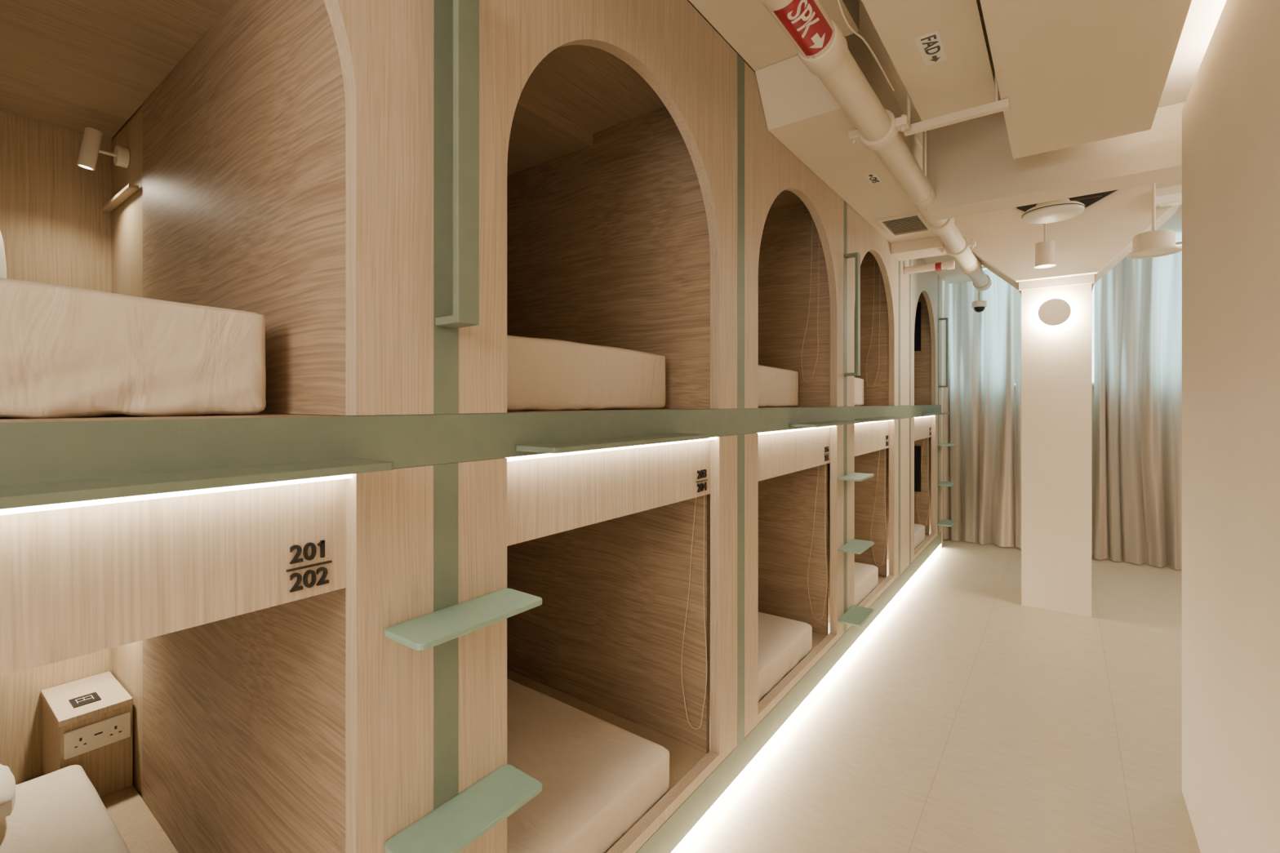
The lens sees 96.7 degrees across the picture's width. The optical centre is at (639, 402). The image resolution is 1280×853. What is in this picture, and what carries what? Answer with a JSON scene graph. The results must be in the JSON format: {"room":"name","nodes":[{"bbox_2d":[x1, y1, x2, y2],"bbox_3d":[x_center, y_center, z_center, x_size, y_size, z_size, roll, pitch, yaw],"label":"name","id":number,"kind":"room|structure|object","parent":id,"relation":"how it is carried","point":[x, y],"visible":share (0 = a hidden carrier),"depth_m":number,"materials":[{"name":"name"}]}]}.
{"room":"dormitory","nodes":[
{"label":"dormitory","id":0,"kind":"room"},
{"bbox_2d":[384,764,542,852],"bbox_3d":[-0.336,0.811,1.119,0.121,0.012,0.292,0,0,37],"label":"step","id":1,"kind":"structure","parent":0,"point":[452,827],"depth_m":1.11,"materials":[{"name":"green metal"}]},
{"bbox_2d":[687,0,1182,241],"bbox_3d":[1.399,-1.550,2.462,5.500,0.100,8.820,0,0,37],"label":"ceiling","id":2,"kind":"structure","parent":0,"point":[868,31],"depth_m":2.60,"materials":[{"name":"white paint"}]},
{"bbox_2d":[688,0,859,71],"bbox_3d":[-0.454,-1.417,0.719,0.408,0.163,3.610,0,0,37],"label":"duct","id":3,"kind":"structure","parent":2,"relation":"attached to","point":[748,26],"depth_m":2.02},
{"bbox_2d":[755,31,937,243],"bbox_3d":[1.268,-1.321,3.092,0.332,0.353,2.246,0,0,37],"label":"air duct","id":4,"kind":"structure","parent":2,"relation":"attached to","point":[799,109],"depth_m":2.51,"materials":[{"name":"white paint"}]},
{"bbox_2d":[863,172,883,184],"bbox_3d":[1.192,-1.144,2.904,0.055,0.002,0.150,0,0,37],"label":"label","id":5,"kind":"object","parent":4,"relation":"attached to","point":[873,178],"visible":1,"depth_m":2.90,"materials":[{"name":"white paper"}]},
{"bbox_2d":[875,211,930,236],"bbox_3d":[1.701,-1.137,3.646,0.250,0.014,0.420,0,0,37],"label":"grille","id":6,"kind":"object","parent":4,"relation":"attached to","point":[914,222],"visible":0.92,"depth_m":3.63,"materials":[{"name":"metal"}]},
{"bbox_2d":[758,0,991,290],"bbox_3d":[1.260,-1.252,2.678,0.220,0.487,6.200,0,0,37],"label":"pipe","id":7,"kind":"object","parent":2,"relation":"hanging from","point":[820,44],"visible":0.95,"depth_m":2.02,"materials":[{"name":"metal"}]},
{"bbox_2d":[836,0,894,91],"bbox_3d":[0.696,-1.145,1.789,0.009,0.055,0.860,0,0,37],"label":"cable","id":8,"kind":"object","parent":7,"relation":"attached to","point":[838,1],"visible":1,"depth_m":1.81,"materials":[{"name":"paint"}]},
{"bbox_2d":[904,259,955,274],"bbox_3d":[2.207,-1.030,4.342,0.342,0.068,0.068,0,0,37],"label":"pipe","id":9,"kind":"object","parent":7,"relation":"attached to","point":[948,264],"visible":1,"depth_m":4.32,"materials":[{"name":"metal"}]},
{"bbox_2d":[891,235,948,261],"bbox_3d":[2.018,-1.284,4.097,0.334,0.428,0.258,0,0,37],"label":"beam","id":10,"kind":"structure","parent":2,"relation":"attached to","point":[927,246],"depth_m":4.04,"materials":[{"name":"white paint"}]},
{"bbox_2d":[921,254,972,284],"bbox_3d":[2.733,-1.379,5.086,0.298,0.238,2.178,0,0,37],"label":"soffit","id":11,"kind":"structure","parent":2,"relation":"attached to","point":[956,275],"depth_m":5.50,"materials":[{"name":"white paint"}]},
{"bbox_2d":[971,290,986,312],"bbox_3d":[3.348,-1.192,5.612,0.130,0.605,0.129,0,0,37],"label":"security camera","id":12,"kind":"object","parent":2,"relation":"attached to","point":[979,305],"visible":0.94,"depth_m":5.58,"materials":[{"name":"white plastic"}]},
{"bbox_2d":[1034,223,1056,268],"bbox_3d":[2.669,-1.197,3.748,0.120,0.600,0.120,0,0,37],"label":"pendant light","id":13,"kind":"object","parent":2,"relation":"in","point":[1045,251],"visible":0.93,"depth_m":3.71,"materials":[{"name":"paint"}]},
{"bbox_2d":[1021,198,1085,223],"bbox_3d":[2.243,-1.254,3.093,0.281,0.489,0.281,0,0,37],"label":"ceiling speaker","id":14,"kind":"object","parent":2,"relation":"hanging from","point":[1060,210],"visible":0.91,"depth_m":3.04,"materials":[{"name":"white plastic"}]},
{"bbox_2d":[926,101,1185,221],"bbox_3d":[2.561,-1.252,2.332,2.480,0.493,0.200,0,0,37],"label":"beam","id":15,"kind":"structure","parent":2,"relation":"attached to","point":[971,168],"depth_m":2.75,"materials":[{"name":"white paint"}]},
{"bbox_2d":[1016,189,1118,211],"bbox_3d":[2.952,-1.413,3.927,0.680,0.167,0.033,0,0,37],"label":"ceiling opening","id":16,"kind":"structure","parent":2,"relation":"attached to","point":[1087,200],"depth_m":3.86,"materials":[{"name":"black"}]},
{"bbox_2d":[979,0,1191,159],"bbox_3d":[0.537,-1.140,0.641,0.466,0.080,4.470,0,0,37],"label":"ceiling panel","id":17,"kind":"object","parent":2,"relation":"attached to","point":[1071,73],"visible":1,"depth_m":1.84,"materials":[{"name":"white paint"}]},
{"bbox_2d":[1125,183,1182,258],"bbox_3d":[2.894,-1.169,3.206,0.238,0.657,0.238,0,0,37],"label":"pendant light","id":18,"kind":"object","parent":2,"relation":"hanging from","point":[1161,242],"visible":0.98,"depth_m":3.17,"materials":[{"name":"paint"}]},
{"bbox_2d":[1157,0,1226,107],"bbox_3d":[0.977,-1.384,0.391,0.900,0.228,4.795,0,0,37],"label":"ceiling light","id":19,"kind":"object","parent":2,"relation":"attached to","point":[1202,17],"depth_m":2.04,"materials":[{"name":"white plastic"}]},
{"bbox_3d":[0.341,-1.487,0.867,0.686,0.024,4.798,0,0,37],"label":"ceiling void","id":20,"kind":"structure","parent":2,"relation":"attached to","visible":0},
{"bbox_2d":[903,75,1008,136],"bbox_3d":[1.196,-1.272,2.164,0.350,0.407,0.030,0,0,37],"label":"support strut","id":21,"kind":"object","parent":20,"relation":"hanging from","point":[997,106],"visible":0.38,"depth_m":2.15,"materials":[{"name":"paint"}]},
{"bbox_2d":[861,0,999,120],"bbox_3d":[0.107,-1.230,0.725,0.275,0.060,4.090,0,0,37],"label":"ceiling panel","id":22,"kind":"object","parent":21,"relation":"hanging from","point":[966,80],"visible":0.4,"depth_m":1.94,"materials":[{"name":"white paint"}]},
{"bbox_2d":[914,30,947,66],"bbox_3d":[0.990,-1.199,1.931,0.070,0.002,0.190,0,0,37],"label":"label","id":23,"kind":"object","parent":22,"relation":"attached to","point":[931,46],"visible":1,"depth_m":1.93,"materials":[{"name":"white paper"}]},
{"bbox_2d":[928,278,942,547],"bbox_3d":[2.315,-0.010,6.394,1.930,2.980,0.080,0,0,37],"label":"wall","id":24,"kind":"structure","parent":0,"point":[930,437],"depth_m":5.83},
{"bbox_2d":[0,457,393,509],"bbox_3d":[-0.645,0.103,0.698,0.129,0.012,0.660,0,0,37],"label":"ledge","id":25,"kind":"object","parent":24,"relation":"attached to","point":[34,494],"visible":1,"depth_m":0.72,"materials":[{"name":"green metal"}]},
{"bbox_2d":[429,0,458,414],"bbox_3d":[-0.406,-0.654,1.159,0.039,1.356,0.057,0,0,37],"label":"trim","id":26,"kind":"structure","parent":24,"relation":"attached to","point":[446,340],"depth_m":1.14,"materials":[{"name":"green metal"}]},
{"bbox_2d":[432,462,458,810],"bbox_3d":[-0.406,0.718,1.159,0.039,1.188,0.057,0,0,37],"label":"trim","id":27,"kind":"structure","parent":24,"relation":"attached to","point":[446,476],"depth_m":1.15,"materials":[{"name":"green metal"}]},
{"bbox_2d":[435,0,479,328],"bbox_3d":[-0.361,-0.497,1.124,0.075,0.690,0.050,0,0,37],"label":"handle","id":28,"kind":"object","parent":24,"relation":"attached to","point":[465,12],"visible":1,"depth_m":1.10,"materials":[{"name":"green metal"}]},
{"bbox_2d":[384,588,542,650],"bbox_3d":[-0.336,0.419,1.119,0.121,0.012,0.292,0,0,37],"label":"step","id":29,"kind":"structure","parent":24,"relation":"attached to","point":[423,633],"depth_m":1.09,"materials":[{"name":"green metal"}]},
{"bbox_2d":[0,404,941,485],"bbox_3d":[0.698,0.073,2.639,0.037,0.099,7.865,0,0,37],"label":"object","id":30,"kind":"structure","parent":24,"relation":"attached to","point":[40,451],"depth_m":0.97,"materials":[{"name":"green metal"}]},
{"bbox_2d":[900,259,909,405],"bbox_3d":[2.061,-0.654,4.469,0.038,1.355,0.310,0,0,37],"label":"panel","id":31,"kind":"object","parent":30,"relation":"on","point":[904,278],"visible":0.43,"depth_m":4.46,"materials":[{"name":"brown wood"}]},
{"bbox_2d":[938,275,941,404],"bbox_3d":[3.007,-0.654,5.738,0.038,1.355,0.135,0,0,37],"label":"panel","id":32,"kind":"object","parent":30,"relation":"on","point":[940,277],"visible":0.29,"depth_m":5.72,"materials":[{"name":"brown wood"}]},
{"bbox_2d":[515,432,709,453],"bbox_3d":[-0.034,0.103,1.517,0.129,0.012,0.664,0,0,37],"label":"ledge","id":33,"kind":"object","parent":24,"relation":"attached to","point":[611,442],"visible":1,"depth_m":1.40,"materials":[{"name":"green metal"}]},
{"bbox_2d":[737,434,744,746],"bbox_3d":[0.375,0.718,2.207,0.039,1.188,0.060,0,0,37],"label":"trim","id":34,"kind":"structure","parent":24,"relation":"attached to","point":[740,437],"depth_m":2.19,"materials":[{"name":"metal"}]},
{"bbox_2d":[737,53,744,408],"bbox_3d":[0.375,-0.654,2.207,0.039,1.356,0.060,0,0,37],"label":"trim","id":35,"kind":"structure","parent":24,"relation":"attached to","point":[740,62],"depth_m":2.19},
{"bbox_2d":[635,532,941,852],"bbox_3d":[0.692,1.370,2.643,0.051,0.116,7.865,0,0,37],"label":"trim","id":36,"kind":"structure","parent":24,"relation":"attached to","point":[677,827],"depth_m":2.32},
{"bbox_2d":[900,417,909,573],"bbox_3d":[2.061,0.718,4.469,0.038,1.187,0.310,0,0,37],"label":"panel","id":37,"kind":"object","parent":36,"relation":"on","point":[904,423],"visible":0.57,"depth_m":4.46,"materials":[{"name":"brown wood"}]},
{"bbox_2d":[938,414,941,533],"bbox_3d":[3.007,0.718,5.738,0.038,1.187,0.135,0,0,37],"label":"panel","id":38,"kind":"object","parent":36,"relation":"on","point":[940,415],"visible":0.36,"depth_m":5.72,"materials":[{"name":"brown wood"}]},
{"bbox_2d":[671,544,940,852],"bbox_3d":[0.690,1.436,2.642,0.040,0.016,7.860,0,0,37],"label":"light strip","id":39,"kind":"object","parent":24,"relation":"attached to","point":[940,544],"visible":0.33,"depth_m":2.45,"materials":[{"name":"white plastic"}]},
{"bbox_2d":[790,420,860,426],"bbox_3d":[0.928,0.103,2.809,0.129,0.012,0.667,0,0,37],"label":"ledge","id":40,"kind":"object","parent":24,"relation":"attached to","point":[821,424],"visible":1,"depth_m":2.67,"materials":[{"name":"green metal"}]},
{"bbox_2d":[844,424,847,633],"bbox_3d":[1.156,0.718,3.255,0.039,1.188,0.058,0,0,37],"label":"trim","id":41,"kind":"structure","parent":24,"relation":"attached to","point":[845,425],"depth_m":3.24,"materials":[{"name":"metal"}]},
{"bbox_2d":[844,200,847,406],"bbox_3d":[1.156,-0.654,3.255,0.039,1.356,0.058,0,0,37],"label":"trim","id":42,"kind":"structure","parent":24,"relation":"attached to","point":[845,202],"depth_m":3.24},
{"bbox_2d":[844,252,860,376],"bbox_3d":[1.203,-0.497,3.222,0.075,0.690,0.050,0,0,37],"label":"handle","id":43,"kind":"object","parent":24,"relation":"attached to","point":[856,255],"visible":1,"depth_m":3.19,"materials":[{"name":"metal"}]},
{"bbox_2d":[838,604,874,626],"bbox_3d":[1.221,1.201,3.208,0.121,0.012,0.292,0,0,37],"label":"step","id":44,"kind":"structure","parent":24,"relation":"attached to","point":[856,615],"depth_m":3.19,"materials":[{"name":"green metal"}]},
{"bbox_2d":[838,538,874,554],"bbox_3d":[1.221,0.811,3.208,0.121,0.012,0.292,0,0,37],"label":"step","id":45,"kind":"structure","parent":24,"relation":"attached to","point":[854,546],"depth_m":3.18,"materials":[{"name":"green metal"}]},
{"bbox_2d":[838,472,874,481],"bbox_3d":[1.221,0.419,3.208,0.121,0.012,0.292,0,0,37],"label":"step","id":46,"kind":"structure","parent":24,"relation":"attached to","point":[856,477],"depth_m":3.15,"materials":[{"name":"green metal"}]},
{"bbox_2d":[854,416,902,421],"bbox_3d":[1.526,0.103,3.611,0.129,0.012,0.665,0,0,37],"label":"ledge","id":47,"kind":"object","parent":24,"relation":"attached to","point":[883,418],"visible":0.92,"depth_m":3.50,"materials":[{"name":"green metal"}]},
{"bbox_2d":[898,418,900,576],"bbox_3d":[1.951,0.718,4.321,0.039,1.188,0.060,0,0,37],"label":"trim","id":48,"kind":"structure","parent":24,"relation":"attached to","point":[899,419],"depth_m":4.30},
{"bbox_2d":[898,261,900,405],"bbox_3d":[1.951,-0.654,4.321,0.039,1.356,0.060,0,0,37],"label":"trim","id":49,"kind":"structure","parent":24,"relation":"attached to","point":[899,261],"depth_m":4.31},
{"bbox_2d":[909,417,911,564],"bbox_3d":[2.172,0.718,4.617,0.039,1.188,0.060,0,0,37],"label":"trim","id":50,"kind":"structure","parent":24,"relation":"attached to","point":[909,418],"depth_m":4.59,"materials":[{"name":"metal"}]},
{"bbox_2d":[909,259,911,405],"bbox_3d":[2.172,-0.654,4.617,0.039,1.356,0.060,0,0,37],"label":"trim","id":51,"kind":"structure","parent":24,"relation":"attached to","point":[909,260],"depth_m":4.61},
{"bbox_2d":[922,412,950,415],"bbox_3d":[2.717,0.103,5.209,0.129,0.012,0.640,0,0,37],"label":"ledge","id":52,"kind":"object","parent":24,"relation":"attached to","point":[935,413],"visible":1,"depth_m":5.07,"materials":[{"name":"green metal"}]},
{"bbox_2d":[937,415,938,534],"bbox_3d":[2.949,0.718,5.660,0.039,1.188,0.060,0,0,37],"label":"trim","id":53,"kind":"structure","parent":24,"relation":"attached to","point":[938,415],"depth_m":5.64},
{"bbox_2d":[937,275,938,404],"bbox_3d":[2.949,-0.654,5.660,0.039,1.356,0.060,0,0,37],"label":"trim","id":54,"kind":"structure","parent":24,"relation":"attached to","point":[938,275],"depth_m":5.64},
{"bbox_2d":[939,317,948,387],"bbox_3d":[3.030,-0.497,5.674,0.075,0.690,0.050,0,0,37],"label":"handle","id":55,"kind":"object","parent":24,"relation":"attached to","point":[943,318],"visible":1,"depth_m":5.64,"materials":[{"name":"green metal"}]},
{"bbox_2d":[937,519,955,526],"bbox_3d":[3.061,1.201,5.676,0.121,0.012,0.292,0,0,37],"label":"step","id":56,"kind":"structure","parent":24,"relation":"attached to","point":[944,522],"depth_m":5.65,"materials":[{"name":"green metal"}]},
{"bbox_2d":[937,481,955,486],"bbox_3d":[3.061,0.811,5.676,0.121,0.012,0.292,0,0,37],"label":"step","id":57,"kind":"structure","parent":24,"relation":"attached to","point":[942,483],"depth_m":5.65,"materials":[{"name":"green metal"}]},
{"bbox_2d":[937,443,955,446],"bbox_3d":[3.061,0.419,5.676,0.121,0.012,0.292,0,0,37],"label":"step","id":58,"kind":"structure","parent":24,"relation":"attached to","point":[940,444],"depth_m":5.61,"materials":[{"name":"green metal"}]},
{"bbox_2d":[672,537,1200,852],"bbox_3d":[1.399,1.530,2.462,5.500,0.100,8.820,0,0,37],"label":"floor","id":59,"kind":"structure","parent":0,"point":[967,717],"depth_m":2.51,"materials":[{"name":"tile"}]},
{"bbox_2d":[0,465,433,852],"bbox_3d":[-1.535,0.770,1.187,1.880,1.420,1.248,0,0,37],"label":"pod","id":60,"kind":"object","parent":59,"relation":"on","point":[243,626],"visible":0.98,"depth_m":1.07,"materials":[{"name":"brown wood"}]},
{"bbox_2d":[0,764,130,852],"bbox_3d":[-1.462,1.218,1.038,1.459,0.170,0.875,0,0,37],"label":"mattress","id":61,"kind":"object","parent":60,"relation":"on","point":[61,811],"visible":0.98,"depth_m":1.55,"materials":[{"name":"beige fabric"}]},
{"bbox_2d":[0,764,15,819],"bbox_3d":[-1.952,1.069,1.330,0.290,0.128,0.660,0,0,37],"label":"pillow","id":62,"kind":"object","parent":61,"relation":"on","point":[7,783],"visible":1,"depth_m":1.53,"materials":[{"name":"white fabric"}]},
{"bbox_2d":[40,671,133,798],"bbox_3d":[-1.900,1.148,1.953,0.335,0.301,0.178,0,0,37],"label":"box","id":63,"kind":"object","parent":60,"relation":"on","point":[87,722],"visible":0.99,"depth_m":1.89,"materials":[{"name":"brown wood"}]},
{"bbox_2d":[0,0,433,422],"bbox_3d":[-1.535,-0.638,1.187,1.880,1.387,1.248,0,0,37],"label":"pod","id":64,"kind":"object","parent":60,"relation":"on","point":[281,162],"visible":0.85,"depth_m":1.31,"materials":[{"name":"brown wood"}]},
{"bbox_2d":[76,126,129,170],"bbox_3d":[-1.833,-0.855,1.942,0.066,0.135,0.126,0,0,37],"label":"reading lamp","id":65,"kind":"object","parent":64,"relation":"attached to","point":[90,149],"visible":1,"depth_m":1.91,"materials":[{"name":"white plastic"}]},
{"bbox_2d":[101,183,138,212],"bbox_3d":[-1.832,-0.717,2.000,0.388,0.013,0.026,0,0,37],"label":"ledge","id":66,"kind":"object","parent":64,"relation":"attached to","point":[127,191],"visible":1,"depth_m":1.97,"materials":[{"name":"brown wood"}]},
{"bbox_2d":[0,277,266,418],"bbox_3d":[-1.643,-0.080,1.233,1.580,0.221,0.937,0,0,37],"label":"mattress","id":67,"kind":"object","parent":64,"relation":"on","point":[66,352],"visible":1,"depth_m":0.96,"materials":[{"name":"beige fabric"}]},
{"bbox_2d":[0,231,6,278],"bbox_3d":[-2.111,-0.392,1.493,0.201,0.385,0.600,0,0,36],"label":"pillow","id":68,"kind":"object","parent":67,"relation":"on","point":[2,257],"visible":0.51,"depth_m":1.72,"materials":[{"name":"white fabric"}]},
{"bbox_2d":[457,435,737,852],"bbox_3d":[-0.755,0.770,2.233,1.880,1.420,1.248,0,0,37],"label":"pod","id":69,"kind":"object","parent":59,"relation":"on","point":[629,553],"visible":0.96,"depth_m":2.12,"materials":[{"name":"brown wood"}]},
{"bbox_2d":[257,0,737,416],"bbox_3d":[-0.755,-0.638,2.233,1.880,1.387,1.248,0,0,37],"label":"pod","id":70,"kind":"object","parent":69,"relation":"on","point":[608,128],"visible":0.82,"depth_m":2.14,"materials":[{"name":"brown wood"}]},
{"bbox_2d":[506,335,665,411],"bbox_3d":[-0.827,-0.080,2.269,1.649,0.221,0.933,0,0,37],"label":"mattress","id":71,"kind":"object","parent":70,"relation":"on","point":[544,375],"visible":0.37,"depth_m":1.75,"materials":[{"name":"beige fabric"}]},
{"bbox_2d":[506,678,669,852],"bbox_3d":[-0.832,1.226,2.136,1.796,0.156,0.749,0,0,37],"label":"mattress","id":72,"kind":"object","parent":69,"relation":"on","point":[598,778],"visible":0.35,"depth_m":1.78,"materials":[{"name":"beige fabric"}]},
{"bbox_2d":[744,424,844,737],"bbox_3d":[0.027,0.770,3.282,1.880,1.420,1.249,0,0,37],"label":"pod","id":73,"kind":"object","parent":59,"relation":"on","point":[786,471],"visible":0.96,"depth_m":3.17,"materials":[{"name":"brown wood"}]},
{"bbox_2d":[758,612,812,702],"bbox_3d":[-0.045,1.226,3.192,1.796,0.156,0.775,0,0,37],"label":"mattress","id":74,"kind":"object","parent":73,"relation":"on","point":[783,642],"visible":0.22,"depth_m":2.75,"materials":[{"name":"beige fabric"}]},
{"bbox_2d":[744,62,844,408],"bbox_3d":[0.027,-0.638,3.282,1.880,1.387,1.249,0,0,37],"label":"pod","id":75,"kind":"object","parent":73,"relation":"on","point":[794,220],"visible":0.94,"depth_m":3.16,"materials":[{"name":"brown wood"}]},
{"bbox_2d":[758,364,798,407],"bbox_3d":[-0.042,-0.080,3.325,1.646,0.222,0.960,0,0,37],"label":"mattress","id":76,"kind":"object","parent":75,"relation":"on","point":[777,387],"visible":0.17,"depth_m":2.97,"materials":[{"name":"beige fabric"}]},
{"bbox_2d":[827,419,898,634],"bbox_3d":[0.814,0.770,4.338,1.880,1.420,1.270,0,0,37],"label":"pod","id":77,"kind":"object","parent":59,"relation":"on","point":[868,442],"visible":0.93,"depth_m":4.20,"materials":[{"name":"brown wood"}]},
{"bbox_2d":[799,203,898,407],"bbox_3d":[0.814,-0.638,4.338,1.880,1.387,1.270,0,0,37],"label":"pod","id":78,"kind":"object","parent":77,"relation":"on","point":[879,269],"visible":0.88,"depth_m":4.22,"materials":[{"name":"brown wood"}]},
{"bbox_2d":[854,377,863,405],"bbox_3d":[0.750,-0.080,4.386,1.647,0.221,0.950,0,0,37],"label":"mattress","id":79,"kind":"object","parent":78,"relation":"on","point":[859,383],"visible":0.12,"depth_m":4.15,"materials":[{"name":"beige fabric"}]},
{"bbox_2d":[854,562,878,605],"bbox_3d":[0.746,1.226,4.253,1.796,0.156,0.765,0,0,37],"label":"mattress","id":80,"kind":"object","parent":77,"relation":"on","point":[866,575],"visible":0.15,"depth_m":3.81,"materials":[{"name":"beige fabric"}]},
{"bbox_2d":[886,415,937,576],"bbox_3d":[1.821,0.770,5.689,1.880,1.420,1.240,0,0,37],"label":"pod","id":81,"kind":"object","parent":59,"relation":"on","point":[922,428],"visible":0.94,"depth_m":5.53,"materials":[{"name":"brown wood"}]},
{"bbox_2d":[914,445,920,492],"bbox_3d":[2.740,0.655,5.624,0.070,0.450,0.013,0,0,37],"label":"screen","id":82,"kind":"object","parent":81,"relation":"attached to","point":[917,448],"visible":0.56,"depth_m":5.62,"materials":[{"name":"black glass"}]},
{"bbox_2d":[914,524,924,549],"bbox_3d":[1.748,1.226,5.599,1.797,0.156,0.748,0,0,37],"label":"mattress","id":83,"kind":"object","parent":81,"relation":"on","point":[919,530],"visible":0.15,"depth_m":5.18,"materials":[{"name":"beige fabric"}]},
{"bbox_2d":[911,257,937,405],"bbox_3d":[1.821,-0.638,5.689,1.880,1.387,1.240,0,0,37],"label":"pod","id":84,"kind":"object","parent":81,"relation":"on","point":[924,285],"visible":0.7,"depth_m":5.54,"materials":[{"name":"brown wood"}]},
{"bbox_2d":[914,302,920,351],"bbox_3d":[2.740,-0.750,5.624,0.070,0.480,0.013,0,0,37],"label":"screen","id":85,"kind":"object","parent":84,"relation":"attached to","point":[917,317],"visible":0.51,"depth_m":5.61,"materials":[{"name":"black glass"}]},
{"bbox_2d":[1021,283,1091,617],"bbox_3d":[3.069,0.330,4.198,0.402,2.300,0.400,0,0,37],"label":"column","id":86,"kind":"structure","parent":59,"relation":"on","point":[1056,360],"depth_m":4.04,"materials":[{"name":"white paint"}]},
{"bbox_2d":[1037,298,1071,325],"bbox_3d":[2.921,-0.635,4.010,0.188,0.188,0.066,0,0,37],"label":"wall lamp","id":87,"kind":"object","parent":86,"relation":"attached to","point":[1053,312],"visible":1,"depth_m":3.98,"materials":[{"name":"white"}]},
{"bbox_2d":[1018,274,1094,294],"bbox_3d":[3.069,-0.851,4.198,0.432,0.058,0.430,0,0,37],"label":"capital","id":88,"kind":"structure","parent":86,"relation":"on","point":[1083,279],"depth_m":4.02,"materials":[{"name":"white paint"}]},
{"bbox_2d":[954,178,1182,290],"bbox_3d":[3.730,-1.190,3.674,2.990,0.616,0.490,0,0,37],"label":"ceiling","id":89,"kind":"structure","parent":88,"relation":"on","point":[1094,241],"depth_m":3.94,"materials":[{"name":"white paint"}]},
{"bbox_2d":[1155,184,1182,207],"bbox_3d":[3.373,-1.306,3.571,0.220,0.108,0.099,0,0,37],"label":"emergency light","id":90,"kind":"object","parent":89,"relation":"attached to","point":[1169,196],"visible":0.4,"depth_m":3.57,"materials":[{"name":"white plastic"}]},
{"bbox_2d":[1159,200,1182,207],"bbox_3d":[3.380,-1.256,3.580,0.160,0.008,0.070,0,0,37],"label":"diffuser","id":91,"kind":"object","parent":90,"relation":"attached to","point":[1162,203],"depth_m":3.58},
{"bbox_2d":[1013,386,1094,554],"bbox_3d":[4.061,0.650,5.891,5.330,1.660,0.100,0,0,37],"label":"wall","id":92,"kind":"structure","parent":0,"point":[1015,480],"depth_m":5.93,"materials":[{"name":"beige paint"}]},
{"bbox_2d":[982,240,1182,386],"bbox_3d":[4.478,-0.820,5.505,4.000,1.320,0.100,0,0,37],"label":"window","id":93,"kind":"structure","parent":92,"relation":"in","point":[1177,241],"depth_m":5.74,"materials":[{"name":"white"}]},
{"bbox_2d":[1182,0,1279,852],"bbox_3d":[0.956,0.171,0.145,0.640,2.618,4.575,0,0,37],"label":"wall","id":94,"kind":"structure","parent":0,"point":[1231,109],"depth_m":1.53,"materials":[{"name":"beige paint"}]},
{"bbox_3d":[4.872,-0.010,2.604,0.100,2.980,4.200,0,0,37],"label":"wall","id":95,"kind":"structure","parent":0,"visible":0},
{"bbox_2d":[982,240,1182,268],"bbox_3d":[4.364,-1.407,5.328,3.930,0.025,0.040,0,0,37],"label":"track","id":96,"kind":"object","parent":95,"relation":"attached to","point":[1177,243],"visible":0.02,"depth_m":5.02,"materials":[{"name":"metal"}]},
{"bbox_2d":[942,268,1013,546],"bbox_3d":[3.478,0.045,5.979,0.753,2.850,0.159,0,0,37],"label":"curtain","id":97,"kind":"object","parent":96,"relation":"hanging from","point":[978,397],"visible":0.79,"depth_m":5.94,"materials":[{"name":"white fabric"}]},
{"bbox_2d":[1015,288,1092,557],"bbox_3d":[4.043,0.045,5.574,0.605,2.851,0.158,0,0,37],"label":"curtain","id":98,"kind":"object","parent":96,"relation":"hanging from","point":[1018,296],"visible":0.06,"depth_m":5.71,"materials":[{"name":"white fabric"}]},
{"bbox_2d":[1093,245,1182,569],"bbox_3d":[4.535,0.045,5.197,0.602,2.851,0.154,0,0,37],"label":"curtain","id":99,"kind":"object","parent":96,"relation":"hanging from","point":[1138,302],"visible":0.94,"depth_m":5.19,"materials":[{"name":"white fabric"}]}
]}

